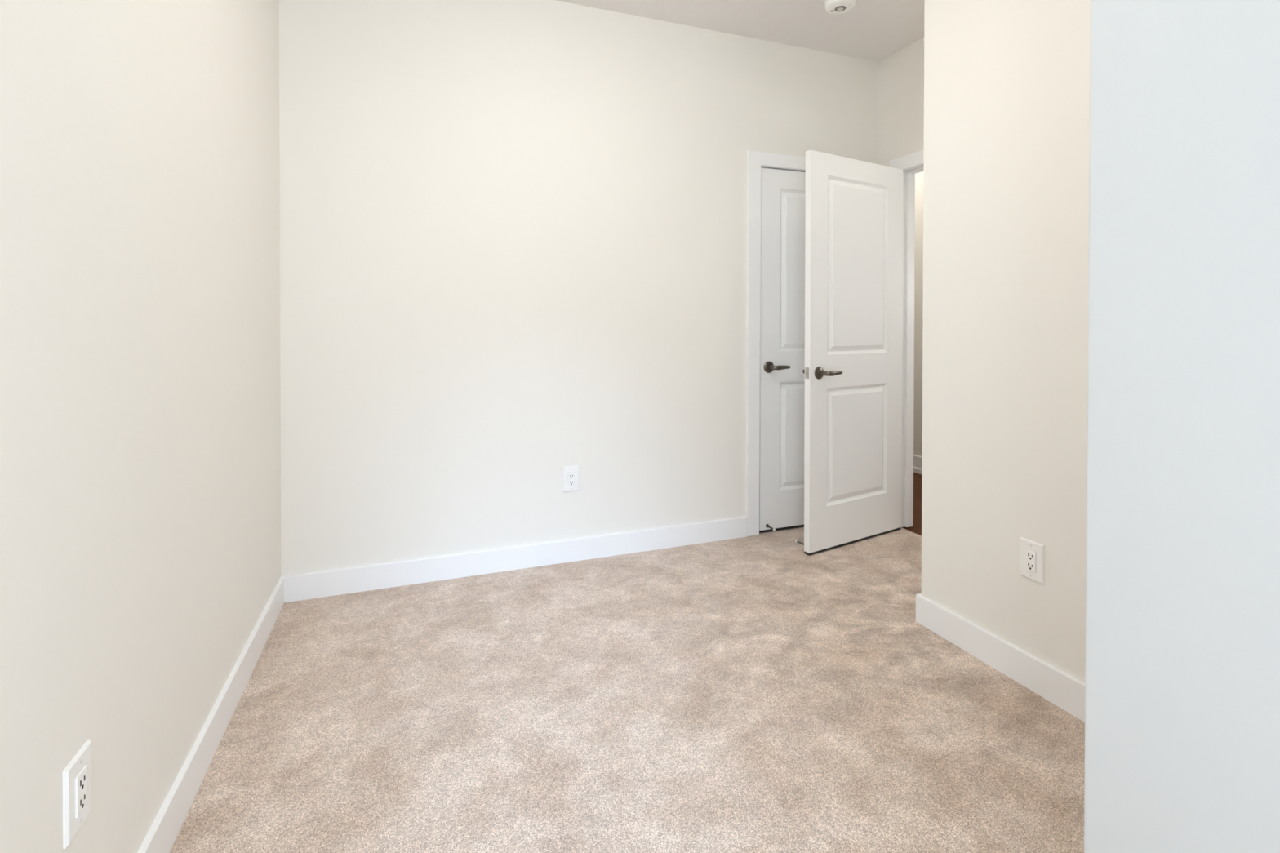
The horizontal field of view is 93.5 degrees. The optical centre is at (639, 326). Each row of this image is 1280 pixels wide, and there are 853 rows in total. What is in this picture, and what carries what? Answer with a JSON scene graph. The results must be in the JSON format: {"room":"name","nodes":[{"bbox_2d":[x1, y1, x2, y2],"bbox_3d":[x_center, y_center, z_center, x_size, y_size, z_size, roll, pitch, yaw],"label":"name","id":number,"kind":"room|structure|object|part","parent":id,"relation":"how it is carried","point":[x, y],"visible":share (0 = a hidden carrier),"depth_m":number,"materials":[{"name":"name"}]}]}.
{"room":"empty bedroom","nodes":[
{"label":"empty bedroom","id":0,"kind":"room"},
{"bbox_2d":[0,0,280,852],"bbox_3d":[-0.956,-0.169,0.909,0.100,2.806,3.619,0,1,-21],"label":"wall","id":1,"kind":"structure","parent":0,"point":[140,392],"depth_m":1.19,"materials":[{"name":"beige paint"}]},
{"bbox_2d":[62,738,91,848],"bbox_3d":[-0.929,0.770,0.998,0.009,0.125,0.079,0,1,-21],"label":"wall outlet","id":2,"kind":"object","parent":1,"relation":"attached to","point":[77,775],"visible":1,"depth_m":0.98,"materials":[{"name":"white plastic"}]},
{"bbox_2d":[75,764,87,818],"bbox_3d":[-0.928,0.770,0.998,0.007,0.066,0.033,0,1,-21],"label":"receptacle","id":3,"kind":"object","parent":2,"relation":"attached to","point":[81,772],"depth_m":1.00,"materials":[{"name":"white plastic"}]},
{"bbox_2d":[137,575,284,852],"bbox_3d":[-0.922,1.119,0.987,0.014,0.109,3.319,0,1,-21],"label":"baseboard","id":4,"kind":"structure","parent":1,"relation":"attached to","point":[161,837],"depth_m":1.60,"materials":[{"name":"white wood"}]},
{"bbox_2d":[279,0,878,576],"bbox_3d":[-0.011,-0.187,3.144,3.242,2.806,0.100,0,1,-21],"label":"wall","id":5,"kind":"structure","parent":0,"point":[513,233],"depth_m":2.87,"materials":[{"name":"beige paint"}]},
{"bbox_2d":[284,516,746,602],"bbox_3d":[-0.455,1.103,2.928,2.227,0.109,0.014,0,1,-21],"label":"baseboard","id":6,"kind":"structure","parent":5,"relation":"attached to","point":[309,585],"depth_m":2.84,"materials":[{"name":"white wood"}]},
{"bbox_2d":[563,465,578,492],"bbox_3d":[-0.339,0.751,2.971,0.079,0.125,0.009,0,1,-21],"label":"wall outlet","id":7,"kind":"object","parent":5,"relation":"attached to","point":[571,473],"visible":1,"depth_m":2.97,"materials":[{"name":"white plastic"}]},
{"bbox_2d":[568,471,574,486],"bbox_3d":[-0.339,0.751,2.970,0.033,0.066,0.007,0,1,-21],"label":"receptacle","id":8,"kind":"object","parent":7,"relation":"attached to","point":[571,474],"depth_m":2.97,"materials":[{"name":"white plastic"}]},
{"bbox_2d":[746,150,805,536],"bbox_3d":[0.994,0.092,3.517,0.899,2.124,0.115,0,1,-21],"label":"door frame","id":9,"kind":"structure","parent":5,"relation":"attached to","point":[756,160],"depth_m":3.32,"materials":[{"name":"white wood"}]},
{"bbox_2d":[759,167,805,532],"bbox_3d":[1.019,0.131,3.464,0.732,2.035,0.111,0,1,-21],"label":"door","id":10,"kind":"structure","parent":5,"relation":"in","point":[783,192],"depth_m":3.41,"materials":[{"name":"white paint"}]},
{"bbox_3d":[0.775,0.225,3.351,0.108,0.027,0.070,0,1,-21],"label":"handle","id":11,"kind":"part","parent":10,"relation":"part of","materials":[{"name":"grey metal"}]},
{"bbox_2d":[169,472,1084,852],"bbox_3d":[0.748,1.191,2.739,4.574,0.060,5.820,0,1,-21],"label":"floor","id":12,"kind":"structure","parent":0,"point":[759,693],"depth_m":1.77,"materials":[{"name":"carpet"}]},
{"bbox_2d":[556,0,924,62],"bbox_3d":[0.563,-1.615,1.468,3.342,0.080,3.619,0,1,-21],"label":"ceiling","id":13,"kind":"structure","parent":0,"point":[873,30],"depth_m":3.12,"materials":[{"name":"paint"}]},
{"bbox_2d":[824,0,856,14],"bbox_3d":[0.963,-1.556,2.895,0.143,0.062,0.143,0,1,-21],"label":"smoke detector","id":14,"kind":"object","parent":13,"relation":"attached to","point":[832,6],"visible":1,"depth_m":2.88,"materials":[{"name":"white plastic"}]},
{"bbox_2d":[834,5,845,11],"bbox_3d":[0.963,-1.530,2.895,0.052,0.004,0.052,0,1,-21],"label":"grille","id":15,"kind":"object","parent":14,"relation":"attached to","point":[837,8],"depth_m":2.89,"materials":[{"name":"white plastic"}]},
{"bbox_2d":[877,36,924,166],"bbox_3d":[1.667,-0.184,3.146,0.100,2.806,1.079,0,1,-21],"label":"wall","id":16,"kind":"structure","parent":0,"point":[900,75],"depth_m":3.45,"materials":[{"name":"beige paint"}]},
{"bbox_2d":[795,150,902,555],"bbox_3d":[1.160,0.131,3.241,0.769,2.042,0.193,0,1,-32],"label":"door","id":17,"kind":"structure","parent":16,"relation":"in","point":[852,371],"depth_m":3.20,"materials":[{"name":"white paint"}]},
{"bbox_3d":[0.847,0.234,3.046,0.002,0.057,0.025,0,1,-32],"label":"latch plate","id":18,"kind":"part","parent":17,"relation":"part of","materials":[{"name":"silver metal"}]},
{"bbox_3d":[0.967,0.234,3.052,0.108,0.027,0.070,0,1,-32],"label":"handle","id":19,"kind":"part","parent":17,"relation":"part of","materials":[{"name":"grey metal"}]},
{"bbox_2d":[888,149,924,527],"bbox_3d":[1.668,0.096,3.122,0.115,2.125,0.910,0,1,-21],"label":"door frame","id":20,"kind":"structure","parent":16,"relation":"attached to","point":[911,164],"depth_m":3.47,"materials":[{"name":"white wood"}]},
{"bbox_2d":[913,171,923,456],"bbox_3d":[2.419,-0.194,4.327,0.100,2.806,4.000,0,1,-21],"label":"wall","id":21,"kind":"structure","parent":0,"point":[918,241],"depth_m":4.76,"materials":[{"name":"beige paint"}]},
{"bbox_2d":[913,454,921,474],"bbox_3d":[2.358,1.091,4.316,0.026,0.133,3.800,0,1,-21],"label":"baseboard","id":22,"kind":"structure","parent":21,"relation":"attached to","point":[917,460],"depth_m":4.75,"materials":[{"name":"white wood"}]},
{"bbox_2d":[921,0,1090,683],"bbox_3d":[1.703,-0.175,1.985,0.848,2.806,1.119,0,1,-21],"label":"wall","id":23,"kind":"structure","parent":0,"point":[1006,82],"depth_m":2.02,"materials":[{"name":"beige paint"}]},
{"bbox_2d":[915,593,1084,722],"bbox_3d":[1.646,1.114,1.983,0.762,0.109,1.133,0,1,-21],"label":"baseboard","id":24,"kind":"structure","parent":23,"relation":"attached to","point":[1067,692],"depth_m":2.02,"materials":[{"name":"white wood"}]},
{"bbox_2d":[1020,537,1044,584],"bbox_3d":[1.263,0.754,1.943,0.009,0.125,0.079,0,1,-21],"label":"wall outlet","id":25,"kind":"object","parent":23,"relation":"attached to","point":[1032,553],"visible":1,"depth_m":1.94,"materials":[{"name":"white plastic"}]},
{"bbox_2d":[1025,548,1035,573],"bbox_3d":[1.262,0.754,1.942,0.007,0.066,0.033,0,1,-21],"label":"receptacle","id":26,"kind":"object","parent":25,"relation":"attached to","point":[1030,553],"depth_m":1.94,"materials":[{"name":"white plastic"}]},
{"bbox_2d":[1084,0,1279,852],"bbox_3d":[1.766,-0.164,0.706,1.632,2.806,1.320,0,1,-21],"label":"wall","id":27,"kind":"structure","parent":0,"point":[1182,677],"depth_m":0.91,"materials":[{"name":"white paint"}]}
]}

